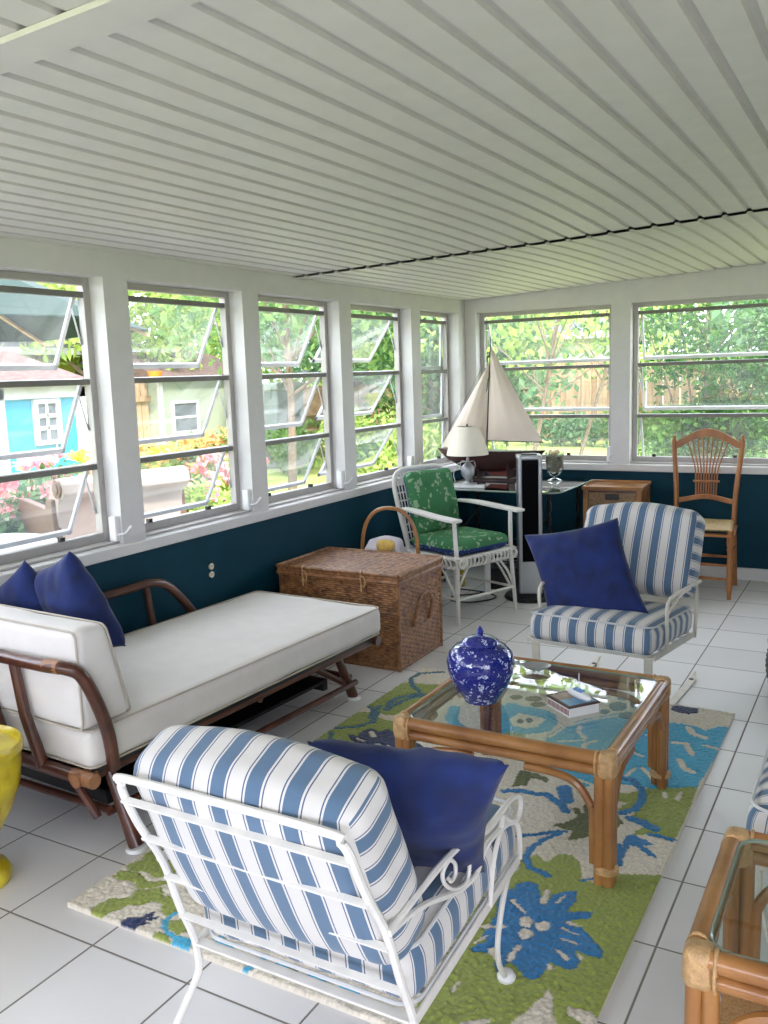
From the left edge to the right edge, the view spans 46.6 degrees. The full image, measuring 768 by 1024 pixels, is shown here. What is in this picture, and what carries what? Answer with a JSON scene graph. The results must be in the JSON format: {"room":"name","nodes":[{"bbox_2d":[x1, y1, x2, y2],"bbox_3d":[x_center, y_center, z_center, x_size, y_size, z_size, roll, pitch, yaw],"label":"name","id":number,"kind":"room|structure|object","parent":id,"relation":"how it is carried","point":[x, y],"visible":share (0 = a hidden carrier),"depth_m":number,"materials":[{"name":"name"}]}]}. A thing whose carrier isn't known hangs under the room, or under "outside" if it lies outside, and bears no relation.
{"room":"sunroom","nodes":[
{"label":"sunroom","id":0,"kind":"room"},
{"bbox_2d":[0,237,468,633],"bbox_3d":[-1.542,-0.006,3.408,0.130,2.075,8.990,3,10,29],"label":"wall","id":1,"kind":"structure","parent":0,"point":[245,558],"depth_m":4.67,"materials":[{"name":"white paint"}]},
{"bbox_2d":[0,270,131,571],"bbox_3d":[-1.479,-0.378,3.609,0.339,1.155,0.827,3,10,29],"label":"window","id":2,"kind":"structure","parent":1,"relation":"in","point":[9,560],"depth_m":3.84,"materials":[{"name":"metal"}]},
{"bbox_2d":[127,282,261,536],"bbox_3d":[-1.016,-0.518,4.416,0.339,1.155,0.827,3,10,29],"label":"window","id":3,"kind":"structure","parent":1,"relation":"in","point":[162,525],"depth_m":4.61,"materials":[{"name":"wood"}]},
{"bbox_2d":[209,560,213,580],"bbox_3d":[-0.868,0.294,4.488,0.008,0.100,0.032,3,10,29],"label":"wall outlet","id":4,"kind":"object","parent":1,"relation":"attached to","point":[211,565],"visible":1,"depth_m":4.48,"materials":[{"name":"beige plastic"}]},
{"bbox_2d":[0,464,461,585],"bbox_3d":[-1.461,0.262,3.408,0.035,0.050,8.730,3,10,29],"label":"trim","id":5,"kind":"structure","parent":1,"relation":"attached to","point":[94,557],"depth_m":4.42,"materials":[{"name":"white paint"}]},
{"bbox_2d":[258,295,352,507],"bbox_3d":[-0.556,-0.656,5.218,0.339,1.155,0.827,3,10,29],"label":"window","id":6,"kind":"structure","parent":1,"relation":"in","point":[280,498],"depth_m":5.44,"materials":[{"name":"metal"}]},
{"bbox_2d":[312,304,421,485],"bbox_3d":[-0.112,-0.796,6.029,0.376,1.155,0.827,3,10,29],"label":"window","id":7,"kind":"structure","parent":1,"relation":"in","point":[385,474],"depth_m":6.25,"materials":[{"name":"metal"}]},
{"bbox_2d":[420,311,453,469],"bbox_3d":[0.392,-0.916,6.719,0.189,1.162,0.672,3,10,29],"label":"window","id":8,"kind":"structure","parent":1,"relation":"in","point":[442,460],"depth_m":6.93,"materials":[{"name":"metal"}]},
{"bbox_2d":[0,0,767,300],"bbox_3d":[0.588,-0.998,2.008,4.926,0.226,8.720,3,10,29],"label":"ceiling","id":9,"kind":"structure","parent":0,"point":[282,137],"depth_m":2.42,"materials":[{"name":"paint"}]},
{"bbox_2d":[0,0,203,74],"bbox_3d":[0.121,-0.854,1.201,4.850,0.213,0.103,3,10,29],"label":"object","id":10,"kind":"structure","parent":9,"relation":"attached to","point":[96,19],"depth_m":1.57,"materials":[{"name":"paint"}]},
{"bbox_2d":[302,208,767,275],"bbox_3d":[0.949,-1.052,1.611,6.230,0.362,9.410,3,10,29],"label":"trim","id":11,"kind":"structure","parent":9,"relation":"attached to","point":[748,209],"depth_m":4.54,"materials":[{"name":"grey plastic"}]},
{"bbox_2d":[0,558,767,1023],"bbox_3d":[0.660,1.195,2.352,5.110,0.120,8.990,3,10,29],"label":"floor","id":12,"kind":"structure","parent":0,"point":[60,964],"depth_m":2.75,"materials":[{"name":"tile"}]},
{"bbox_2d":[0,725,23,888],"bbox_3d":[-1.265,0.920,2.704,0.379,0.442,0.356,3,10,29],"label":"urn","id":13,"kind":"object","parent":12,"relation":"on","point":[11,739],"visible":1,"depth_m":2.68,"materials":[{"name":"yellow ceramic"}]},
{"bbox_2d":[126,841,147,854],"bbox_3d":[-0.805,1.091,2.903,0.072,0.014,0.072,4,10,33],"label":"cup","id":14,"kind":"object","parent":12,"relation":"on","point":[139,847],"depth_m":2.88,"materials":[{"name":"white plastic"}]},
{"bbox_2d":[0,578,380,854],"bbox_3d":[-0.803,0.598,3.676,0.959,0.752,1.800,4,10,33],"label":"daybed","id":15,"kind":"object","parent":12,"relation":"on","point":[84,708],"visible":0.98,"depth_m":3.19,"materials":[{"name":"beige fabric"}]},
{"bbox_2d":[0,560,45,614],"bbox_3d":[-1.312,0.402,3.293,0.494,0.485,0.167,2,10,24],"label":"throw pillow","id":16,"kind":"object","parent":15,"relation":"on","point":[18,590],"visible":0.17,"depth_m":3.19,"materials":[{"name":"blue fabric"}]},
{"bbox_2d":[34,551,125,646],"bbox_3d":[-1.118,0.348,3.206,0.508,0.463,0.189,5,11,38],"label":"throw pillow","id":17,"kind":"object","parent":15,"relation":"on","point":[66,587],"visible":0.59,"depth_m":3.09,"materials":[{"name":"blue fabric"}]},
{"bbox_2d":[112,725,522,1023],"bbox_3d":[-0.091,0.790,1.960,0.598,0.836,0.782,3,10,29],"label":"striped armchair","id":18,"kind":"object","parent":12,"relation":"on","point":[296,851],"visible":0.97,"depth_m":1.66,"materials":[{"name":"fabric"}]},
{"bbox_2d":[134,725,424,964],"bbox_3d":[-0.209,0.632,1.736,0.539,0.458,0.198,3,33,29],"label":"cushion","id":19,"kind":"object","parent":18,"relation":"on","point":[295,840],"depth_m":1.61,"materials":[{"name":"fabric"}]},
{"bbox_2d":[204,804,514,997],"bbox_3d":[-0.039,0.818,2.055,0.539,0.176,0.574,3,15,29],"label":"seat cushion","id":20,"kind":"object","parent":18,"relation":"on","point":[443,921],"depth_m":1.84,"materials":[{"name":"fabric"}]},
{"bbox_2d":[307,739,508,873],"bbox_3d":[0.033,0.630,1.893,0.559,0.390,0.263,2,10,25],"label":"throw pillow","id":21,"kind":"object","parent":18,"relation":"on","point":[441,801],"visible":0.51,"depth_m":1.74,"materials":[{"name":"blue fabric"}]},
{"bbox_2d":[346,694,360,700],"bbox_3d":[-0.145,0.870,4.195,0.072,0.014,0.072,4,10,33],"label":"cup","id":22,"kind":"object","parent":12,"relation":"on","point":[350,697],"depth_m":4.17,"materials":[{"name":"white plastic"}]},
{"bbox_2d":[276,547,443,671],"bbox_3d":[-0.116,0.506,4.885,0.781,0.520,0.530,3,10,29],"label":"chest","id":23,"kind":"object","parent":12,"relation":"on","point":[406,588],"visible":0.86,"depth_m":4.68,"materials":[{"name":"wicker"}]},
{"bbox_2d":[361,506,419,553],"bbox_3d":[0.039,0.330,5.282,0.368,0.738,0.296,1,9,18],"label":"basket","id":24,"kind":"object","parent":12,"relation":"on","point":[382,508],"visible":0.03,"depth_m":5.21,"materials":[{"name":"brown wicker"}]},
{"bbox_2d":[365,536,404,552],"bbox_3d":[0.002,0.226,5.251,0.233,0.168,0.169,1,9,17],"label":"folded towel","id":25,"kind":"object","parent":24,"relation":"in","point":[399,546],"visible":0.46,"depth_m":5.22,"materials":[{"name":"white fabric"}]},
{"bbox_2d":[376,539,394,551],"bbox_3d":[0.008,0.196,5.132,0.109,0.073,0.074,0,9,10],"label":"cloth","id":26,"kind":"object","parent":24,"relation":"in","point":[382,544],"visible":0.94,"depth_m":5.10,"materials":[{"name":"yellow fabric"}]},
{"bbox_2d":[67,667,734,1023],"bbox_3d":[0.293,1.003,3.212,1.490,0.021,2.300,3,10,29],"label":"area rug","id":27,"kind":"object","parent":12,"relation":"on","point":[567,939],"visible":0.42,"depth_m":2.63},
{"bbox_2d":[393,656,670,887],"bbox_3d":[0.525,0.813,3.028,0.732,0.408,0.767,3,10,29],"label":"coffee table","id":28,"kind":"object","parent":27,"relation":"on","point":[413,724],"visible":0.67,"depth_m":2.77,"materials":[{"name":"wood"}]},
{"bbox_2d":[446,626,514,705],"bbox_3d":[0.322,0.503,2.969,0.226,0.256,0.226,3,10,29],"label":"ginger jar","id":29,"kind":"object","parent":28,"relation":"on","point":[480,666],"visible":1,"depth_m":2.90,"materials":[{"name":"blue ceramic"}]},
{"bbox_2d":[514,661,550,670],"bbox_3d":[0.526,0.562,3.264,0.170,0.028,0.076,0,9,10],"label":"serving dish","id":30,"kind":"object","parent":28,"relation":"on","point":[535,666],"visible":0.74,"depth_m":3.27,"materials":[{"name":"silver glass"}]},
{"bbox_2d":[547,691,599,717],"bbox_3d":[0.611,0.618,2.881,0.116,0.037,0.128,-5,9,-22],"label":"book","id":31,"kind":"object","parent":28,"relation":"on","point":[570,706],"visible":0.95,"depth_m":2.84,"materials":[{"name":"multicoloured paper"}]},
{"bbox_2d":[551,692,595,705],"bbox_3d":[0.610,0.600,2.878,0.100,0.001,0.108,-5,9,-22],"label":"picture","id":32,"kind":"object","parent":31,"relation":"on","point":[560,698],"depth_m":2.86},
{"bbox_2d":[567,687,590,700],"bbox_3d":[0.626,0.558,2.862,0.028,0.084,0.116,-7,10,-28],"label":"boat","id":33,"kind":"object","parent":31,"relation":"on","point":[577,692],"visible":1,"depth_m":2.85,"materials":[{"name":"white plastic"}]},
{"bbox_2d":[392,463,524,625],"bbox_3d":[0.441,0.172,5.663,0.628,0.913,0.654,-9,11,-39],"label":"wicker armchair","id":34,"kind":"object","parent":12,"relation":"on","point":[456,584],"visible":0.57,"depth_m":5.58,"materials":[{"name":"white wicker"}]},
{"bbox_2d":[412,527,507,554],"bbox_3d":[0.477,0.182,5.619,0.459,0.126,0.452,-9,11,-39],"label":"seat cushion","id":35,"kind":"object","parent":34,"relation":"on","point":[470,540],"visible":0.89,"depth_m":5.49,"materials":[{"name":"green fabric"}]},
{"bbox_2d":[403,468,459,533],"bbox_3d":[0.315,-0.074,5.771,0.387,0.402,0.184,-9,11,-39],"label":"cushion","id":36,"kind":"object","parent":35,"relation":"on","point":[430,490],"visible":0.88,"depth_m":5.70,"materials":[{"name":"green fabric"}]},
{"bbox_2d":[453,561,464,585],"bbox_3d":[0.533,0.404,6.317,0.080,0.240,0.060,0,9,10],"label":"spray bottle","id":37,"kind":"object","parent":12,"relation":"on","point":[461,571],"visible":0.2,"depth_m":6.29,"materials":[{"name":"green plastic"}]},
{"bbox_2d":[451,588,496,602],"bbox_3d":[0.618,0.562,6.030,0.320,0.011,0.389,0,9,14],"label":"power cord","id":38,"kind":"object","parent":12,"relation":"on","point":[461,588],"visible":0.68,"depth_m":6.03,"materials":[{"name":"black plastic"}]},
{"bbox_2d":[484,555,490,598],"bbox_3d":[0.690,0.396,5.937,0.040,0.360,0.070,-1,9,8],"label":"case","id":39,"kind":"object","parent":12,"relation":"on","point":[487,567],"visible":0.49,"depth_m":5.92,"materials":[{"name":"plastic"}]},
{"bbox_2d":[490,554,516,588],"bbox_3d":[0.861,0.417,6.247,0.265,0.208,0.207,0,9,12],"label":"bin","id":40,"kind":"object","parent":12,"relation":"on","point":[497,575],"visible":0.25,"depth_m":6.17,"materials":[{"name":"black plastic"}]},
{"bbox_2d":[441,475,593,581],"bbox_3d":[0.920,0.134,6.467,1.010,0.697,0.850,3,10,29],"label":"table","id":41,"kind":"object","parent":12,"relation":"on","point":[549,488],"visible":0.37,"depth_m":6.26,"materials":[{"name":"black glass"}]},
{"bbox_2d":[447,424,488,483],"bbox_3d":[0.595,-0.411,6.349,0.300,0.435,0.300,3,10,29],"label":"table lamp","id":42,"kind":"object","parent":41,"relation":"on","point":[466,441],"visible":0.94,"depth_m":6.25,"materials":[{"name":"white fabric"}]},
{"bbox_2d":[454,484,484,488],"bbox_3d":[0.589,-0.178,6.218,0.220,0.012,0.140,0,9,14],"label":"book","id":43,"kind":"object","parent":41,"relation":"on","point":[456,486],"visible":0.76,"depth_m":6.17,"materials":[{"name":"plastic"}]},
{"bbox_2d":[438,336,545,480],"bbox_3d":[0.776,-0.759,6.559,0.858,1.046,0.165,3,10,31],"label":"model sailboat","id":44,"kind":"object","parent":41,"relation":"on","point":[499,413],"visible":0.84,"depth_m":6.52,"materials":[{"name":"beige fabric"}]},
{"bbox_2d":[545,449,563,481],"bbox_3d":[1.228,-0.338,6.419,0.136,0.228,0.136,3,10,29],"label":"glass vase","id":45,"kind":"object","parent":41,"relation":"on","point":[554,462],"visible":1,"depth_m":6.38,"materials":[{"name":"clear glass"}]},
{"bbox_2d":[504,453,545,603],"bbox_3d":[0.958,0.094,5.879,0.336,0.962,0.336,-1,9,4],"label":"tower fan","id":46,"kind":"object","parent":12,"relation":"on","point":[528,465],"visible":0.83,"depth_m":5.79,"materials":[{"name":"black plastic"}]},
{"bbox_2d":[522,460,538,561],"bbox_3d":[0.950,-0.005,5.789,0.104,0.665,0.028,-1,9,4],"label":"grille","id":47,"kind":"object","parent":46,"relation":"attached to","point":[530,468],"depth_m":5.77,"materials":[{"name":"black plastic"}]},
{"bbox_2d":[526,502,704,703],"bbox_3d":[1.087,0.419,4.097,0.644,0.854,0.823,4,11,34],"label":"striped armchair","id":48,"kind":"object","parent":12,"relation":"on","point":[662,543],"visible":0.71,"depth_m":4.05,"materials":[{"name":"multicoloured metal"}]},
{"bbox_2d":[524,518,648,613],"bbox_3d":[0.906,0.273,4.044,0.618,0.488,0.224,3,10,29],"label":"throw pillow","id":49,"kind":"object","parent":48,"relation":"on","point":[587,566],"visible":0.91,"depth_m":3.98,"materials":[{"name":"blue fabric"}]},
{"bbox_2d":[530,601,691,654],"bbox_3d":[1.027,0.500,4.018,0.566,0.172,0.604,4,6,34],"label":"seat cushion","id":50,"kind":"object","parent":48,"relation":"on","point":[640,641],"depth_m":3.80,"materials":[{"name":"fabric"}]},
{"bbox_2d":[584,502,704,597],"bbox_3d":[1.225,0.171,4.274,0.566,0.449,0.220,4,-12,34],"label":"cushion","id":51,"kind":"object","parent":48,"relation":"on","point":[662,543],"depth_m":4.13,"materials":[{"name":"fabric"}]},
{"bbox_2d":[582,480,651,527],"bbox_3d":[1.660,0.136,6.358,0.420,0.688,0.380,2,10,25],"label":"chest","id":52,"kind":"object","parent":12,"relation":"on","point":[595,492],"visible":0.15,"depth_m":6.20,"materials":[{"name":"wood"}]},
{"bbox_2d":[672,428,744,599],"bbox_3d":[2.110,-0.006,5.945,0.499,1.069,0.486,3,10,29],"label":"dining chair","id":53,"kind":"object","parent":12,"relation":"on","point":[713,525],"visible":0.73,"depth_m":6.03,"materials":[{"name":"brown wood"}]},
{"bbox_2d":[682,826,767,1023],"bbox_3d":[0.872,0.978,1.668,0.537,0.503,0.507,3,10,29],"label":"side table","id":54,"kind":"object","parent":12,"relation":"on","point":[735,970],"visible":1,"depth_m":1.68,"materials":[{"name":"wood"}]},
{"bbox_2d":[719,994,767,1023],"bbox_3d":[0.875,1.054,1.680,0.482,0.012,0.452,3,10,29],"label":"shelf","id":55,"kind":"object","parent":54,"relation":"attached to","point":[731,1007],"depth_m":1.85,"materials":[{"name":"brown wicker"}]},
{"bbox_2d":[745,746,767,943],"bbox_3d":[1.317,0.691,2.138,0.784,0.899,0.614,3,10,29],"label":"striped armchair","id":56,"kind":"object","parent":12,"relation":"on","point":[757,815],"visible":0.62,"depth_m":2.12,"materials":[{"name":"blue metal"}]},
{"bbox_2d":[745,757,767,833],"bbox_3d":[1.229,0.754,2.200,0.574,0.176,0.539,9,13,28],"label":"seat cushion","id":57,"kind":"object","parent":56,"relation":"on","point":[757,815],"depth_m":2.12,"materials":[{"name":"fabric"}]},
{"bbox_2d":[765,649,767,678],"bbox_3d":[1.944,0.704,4.090,0.359,0.238,0.358,-3,9,-6],"label":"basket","id":58,"kind":"object","parent":12,"relation":"on","point":[766,659],"visible":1,"depth_m":4.13,"materials":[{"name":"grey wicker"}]},
{"bbox_2d":[185,384,767,511],"bbox_3d":[12.366,-1.953,21.713,120.000,0.280,130.000,3,10,29],"label":"ground","id":59,"kind":"structure","parent":0,"point":[278,477],"depth_m":17.13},
{"bbox_2d":[0,472,53,533],"bbox_3d":[-3.421,0.102,7.889,1.253,1.023,0.958,3,10,29],"label":"bush","id":60,"kind":"object","parent":59,"relation":"on","point":[10,522],"visible":0.38,"depth_m":7.74,"materials":[{"name":"pink plant"}]},
{"bbox_2d":[0,347,89,498],"bbox_3d":[-4.970,-0.818,10.056,2.000,2.160,3.000,3,10,29],"label":"house","id":61,"kind":"structure","parent":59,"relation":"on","point":[31,418],"depth_m":10.20,"materials":[{"name":"teal"}]},
{"bbox_2d":[8,443,91,502],"bbox_3d":[-3.106,-0.110,8.667,1.095,1.072,0.963,3,10,29],"label":"bush","id":62,"kind":"object","parent":59,"relation":"on","point":[23,464],"visible":0.09,"depth_m":8.53,"materials":[{"name":"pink plant"}]},
{"bbox_2d":[0,338,149,373],"bbox_3d":[-8.966,-2.596,16.939,5.520,3.840,7.000,3,10,29],"label":"house","id":63,"kind":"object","parent":59,"relation":"on","point":[11,346],"visible":0.09,"depth_m":16.52,"materials":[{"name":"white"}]},
{"bbox_2d":[2,282,220,375],"bbox_3d":[-5.594,-3.380,17.142,4.601,5.116,5.120,3,10,29],"label":"tree","id":64,"kind":"object","parent":59,"relation":"on","point":[155,351],"visible":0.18,"depth_m":17.24,"materials":[{"name":"green plant"}]},
{"bbox_2d":[65,446,167,471],"bbox_3d":[-2.851,-0.168,9.522,1.082,1.098,1.021,3,10,29],"label":"bush","id":65,"kind":"object","parent":59,"relation":"on","point":[79,454],"visible":0.02,"depth_m":9.46,"materials":[{"name":"yellow plant"}]},
{"bbox_2d":[85,383,153,452],"bbox_3d":[-5.016,-1.456,15.919,0.100,1.640,2.400,3,10,29],"label":"fence","id":66,"kind":"object","parent":59,"relation":"on","point":[141,390],"visible":0.07,"depth_m":16.76,"materials":[{"name":"beige wood"}]},
{"bbox_2d":[77,352,226,463],"bbox_3d":[-4.497,-2.144,18.300,2.400,2.240,2.800,3,10,29],"label":"house","id":67,"kind":"structure","parent":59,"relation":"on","point":[175,408],"depth_m":17.35,"materials":[{"name":"grey"}]},
{"bbox_2d":[147,371,162,376],"bbox_3d":[-4.197,-2.482,16.355,0.280,0.200,0.280,3,10,29],"label":"flower pot","id":68,"kind":"object","parent":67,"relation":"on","point":[150,373],"visible":0.69,"depth_m":16.25,"materials":[{"name":"orange ceramic"}]},
{"bbox_2d":[139,441,197,473],"bbox_3d":[-2.981,-0.453,11.398,1.265,1.048,1.036,4,11,36],"label":"bush","id":69,"kind":"object","parent":59,"relation":"on","point":[170,446],"visible":0.15,"depth_m":11.15,"materials":[{"name":"yellow plant"}]},
{"bbox_2d":[166,426,227,491],"bbox_3d":[-2.327,-0.599,12.049,1.295,1.153,1.008,1,9,19],"label":"bush","id":70,"kind":"object","parent":59,"relation":"on","point":[221,440],"visible":0.23,"depth_m":11.92,"materials":[{"name":"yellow plant"}]},
{"bbox_2d":[191,452,272,501],"bbox_3d":[-2.070,-0.441,11.527,1.138,0.787,1.020,3,10,29],"label":"bush","id":71,"kind":"object","parent":59,"relation":"on","point":[205,470],"visible":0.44,"depth_m":11.29,"materials":[{"name":"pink plant"}]},
{"bbox_2d":[129,291,355,385],"bbox_3d":[-3.880,-4.605,20.964,6.728,6.261,6.614,3,10,29],"label":"tree","id":72,"kind":"object","parent":59,"relation":"on","point":[214,345],"visible":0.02,"depth_m":20.26,"materials":[{"name":"green plant"}]},
{"bbox_2d":[262,382,305,468],"bbox_3d":[-1.999,-1.631,16.664,0.760,1.560,0.900,3,10,29],"label":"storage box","id":73,"kind":"object","parent":59,"relation":"on","point":[275,400],"visible":0.44,"depth_m":16.21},
{"bbox_2d":[147,295,437,489],"bbox_3d":[-1.329,-2.467,12.864,3.979,4.333,3.725,3,10,29],"label":"tree","id":74,"kind":"object","parent":59,"relation":"on","point":[294,324],"visible":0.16,"depth_m":12.81,"materials":[{"name":"green plant"}]},
{"bbox_2d":[265,418,324,474],"bbox_3d":[-1.736,-1.173,15.576,1.765,1.007,1.718,3,10,29],"label":"bush","id":75,"kind":"object","parent":59,"relation":"on","point":[304,451],"visible":0.56,"depth_m":15.19,"materials":[{"name":"green plant"}]},
{"bbox_2d":[304,415,318,428],"bbox_3d":[-1.813,-1.477,17.924,0.100,0.860,3.400,3,10,29],"label":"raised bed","id":76,"kind":"object","parent":59,"relation":"on","point":[312,417],"visible":0.02,"depth_m":18.38,"materials":[{"name":"brown wood"}]},
{"bbox_2d":[260,340,387,386],"bbox_3d":[-0.456,-5.084,23.638,6.537,6.168,7.356,-2,9,2],"label":"tree","id":77,"kind":"object","parent":59,"relation":"on","point":[310,384],"visible":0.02,"depth_m":23.45,"materials":[{"name":"green plant"}]},
{"bbox_2d":[258,302,392,404],"bbox_3d":[-0.697,-3.541,17.555,4.730,4.989,4.540,2,9,22],"label":"tree","id":78,"kind":"object","parent":59,"relation":"on","point":[357,383],"visible":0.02,"depth_m":17.31,"materials":[{"name":"green plant"}]},
{"bbox_2d":[281,370,391,455],"bbox_3d":[-0.886,-2.179,19.195,1.800,1.800,1.900,3,10,29],"label":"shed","id":79,"kind":"object","parent":59,"relation":"on","point":[361,390],"visible":0.13,"depth_m":18.64,"materials":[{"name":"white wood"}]},
{"bbox_2d":[316,403,435,473],"bbox_3d":[-0.086,-1.017,13.306,1.859,1.255,1.356,-2,9,-2],"label":"bush","id":80,"kind":"object","parent":59,"relation":"on","point":[370,441],"visible":0.3,"depth_m":13.17,"materials":[{"name":"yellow plant"}]},
{"bbox_2d":[259,307,575,414],"bbox_3d":[0.467,-3.113,15.288,4.338,4.755,4.995,-9,12,-40],"label":"tree","id":81,"kind":"object","parent":59,"relation":"on","point":[308,351],"visible":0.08,"depth_m":15.14,"materials":[{"name":"green plant"}]},
{"bbox_2d":[364,418,518,471],"bbox_3d":[0.858,-0.817,12.068,2.134,1.174,1.659,3,10,29],"label":"bush","id":82,"kind":"object","parent":59,"relation":"on","point":[430,445],"visible":0.17,"depth_m":11.81,"materials":[{"name":"yellow plant"}]},
{"bbox_2d":[358,354,543,446],"bbox_3d":[1.279,-1.802,15.630,3.550,2.002,2.337,3,10,29],"label":"bush","id":83,"kind":"object","parent":59,"relation":"on","point":[431,404],"visible":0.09,"depth_m":15.43,"materials":[{"name":"green plant"}]},
{"bbox_2d":[352,312,579,422],"bbox_3d":[1.056,-2.542,13.964,3.617,3.990,3.555,3,10,29],"label":"tree","id":84,"kind":"object","parent":59,"relation":"on","point":[533,387],"visible":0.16,"depth_m":13.88,"materials":[{"name":"green plant"}]},
{"bbox_2d":[420,305,704,449],"bbox_3d":[2.054,-2.058,11.030,3.252,3.867,3.307,-10,12,-43],"label":"tree","id":85,"kind":"object","parent":59,"relation":"on","point":[513,332],"visible":0.14,"depth_m":11.08,"materials":[{"name":"green plant"}]},
{"bbox_2d":[526,411,608,447],"bbox_3d":[3.832,-1.817,19.363,2.991,0.926,1.564,3,10,29],"label":"bush","id":86,"kind":"object","parent":59,"relation":"on","point":[568,430],"visible":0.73,"depth_m":18.97,"materials":[{"name":"green plant"}]},
{"bbox_2d":[390,355,766,440],"bbox_3d":[8.278,-2.361,18.211,22.290,1.860,0.090,3,10,29],"label":"fence","id":87,"kind":"object","parent":59,"relation":"on","point":[588,389],"visible":0.08,"depth_m":20.12,"materials":[{"name":"beige wood"}]},
{"bbox_2d":[486,307,671,388],"bbox_3d":[4.302,-5.060,28.106,8.400,4.440,6.850,3,10,29],"label":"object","id":88,"kind":"object","parent":59,"relation":"on","point":[576,345],"visible":0.02,"depth_m":24.13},
{"bbox_2d":[501,303,742,454],"bbox_3d":[3.462,-2.710,13.696,3.739,4.258,3.138,3,10,29],"label":"tree","id":89,"kind":"object","parent":59,"relation":"on","point":[583,337],"visible":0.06,"depth_m":13.78,"materials":[{"name":"green plant"}]},
{"bbox_2d":[598,401,691,442],"bbox_3d":[5.521,-1.801,18.258,2.284,0.935,1.432,-1,9,8],"label":"bush","id":90,"kind":"object","parent":59,"relation":"on","point":[645,421],"visible":0.12,"depth_m":18.21,"materials":[{"name":"green plant"}]},
{"bbox_2d":[558,300,767,398],"bbox_3d":[6.027,-3.558,16.332,5.642,4.952,4.420,3,10,29],"label":"tree","id":91,"kind":"object","parent":59,"relation":"on","point":[576,352],"visible":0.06,"depth_m":16.50,"materials":[{"name":"green plant"}]},
{"bbox_2d":[638,299,767,457],"bbox_3d":[2.796,-0.898,7.640,1.393,2.554,1.444,-4,9,-16],"label":"tree","id":92,"kind":"object","parent":59,"relation":"on","point":[734,427],"visible":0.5,"depth_m":7.70,"materials":[{"name":"green plant"}]},
{"bbox_2d":[638,409,767,457],"bbox_3d":[3.827,-0.746,11.090,2.047,1.224,1.319,3,10,29],"label":"bush","id":93,"kind":"object","parent":59,"relation":"on","point":[653,427],"visible":0.02,"depth_m":11.02,"materials":[{"name":"green plant"}]},
{"bbox_2d":[676,299,767,397],"bbox_3d":[7.099,-3.212,12.717,5.963,5.298,4.807,2,9,22],"label":"tree","id":94,"kind":"object","parent":59,"relation":"on","point":[717,315],"visible":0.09,"depth_m":13.12,"materials":[{"name":"green plant"}]},
{"bbox_2d":[733,396,767,444],"bbox_3d":[7.357,-1.719,17.004,2.249,1.033,1.266,3,10,29],"label":"bush","id":95,"kind":"object","parent":59,"relation":"on","point":[755,399],"visible":0.11,"depth_m":17.05,"materials":[{"name":"green plant"}]},
{"bbox_2d":[465,262,767,568],"bbox_3d":[2.858,-0.645,5.937,4.980,2.280,0.130,3,10,29],"label":"wall","id":96,"kind":"structure","parent":0,"point":[752,508],"depth_m":6.42,"materials":[{"name":"white paint"}]},
{"bbox_2d":[480,305,611,462],"bbox_3d":[1.252,-0.967,6.842,1.087,1.155,0.281,3,10,29],"label":"window","id":97,"kind":"structure","parent":96,"relation":"in","point":[569,458],"depth_m":6.80,"materials":[{"name":"metal"}]},
{"bbox_2d":[476,551,767,581],"bbox_3d":[2.810,0.448,6.068,4.830,0.085,0.018,3,10,29],"label":"baseboard","id":98,"kind":"structure","parent":96,"relation":"attached to","point":[753,574],"depth_m":6.24,"materials":[{"name":"white paint"}]},
{"bbox_2d":[542,462,767,474],"bbox_3d":[2.789,-0.269,5.946,4.814,0.050,0.035,3,10,29],"label":"trim","id":99,"kind":"structure","parent":96,"relation":"attached to","point":[567,466],"depth_m":6.41,"materials":[{"name":"white paint"}]},
{"bbox_2d":[630,294,767,466],"bbox_3d":[2.300,-0.916,6.286,1.060,1.155,0.219,3,10,29],"label":"window","id":100,"kind":"structure","parent":96,"relation":"in","point":[682,460],"depth_m":6.37,"materials":[{"name":"metal"}]},
{"bbox_3d":[1.531,1.422,1.116,14.300,0.030,15.000,3,10,29],"label":"paving","id":101,"kind":"object","parent":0,"visible":0},
{"bbox_2d":[0,533,56,552],"bbox_3d":[-2.279,0.554,5.077,0.880,0.730,0.880,3,10,29],"label":"patio table","id":102,"kind":"object","parent":101,"relation":"on","point":[4,537],"visible":0.27,"depth_m":5.16,"materials":[{"name":"white"}]},
{"bbox_2d":[0,279,149,345],"bbox_3d":[-3.143,-0.446,5.283,3.306,2.758,3.306,-3,9,-4],"label":"patio umbrella","id":103,"kind":"object","parent":101,"relation":"on","point":[23,317],"visible":0.56,"depth_m":5.93,"materials":[{"name":"fabric"}]},
{"bbox_2d":[17,466,190,538],"bbox_3d":[-2.422,0.060,7.823,1.210,0.878,0.939,-10,12,-42],"label":"sofa","id":104,"kind":"object","parent":101,"relation":"on","point":[162,488],"visible":0.49,"depth_m":7.43,"materials":[{"name":"fabric"}]},
{"bbox_2d":[184,472,274,512],"bbox_3d":[-1.596,-0.003,8.517,1.086,0.809,0.866,3,10,29],"label":"bush","id":105,"kind":"object","parent":101,"relation":"on","point":[199,494],"visible":0.3,"depth_m":8.42,"materials":[{"name":"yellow plant"}]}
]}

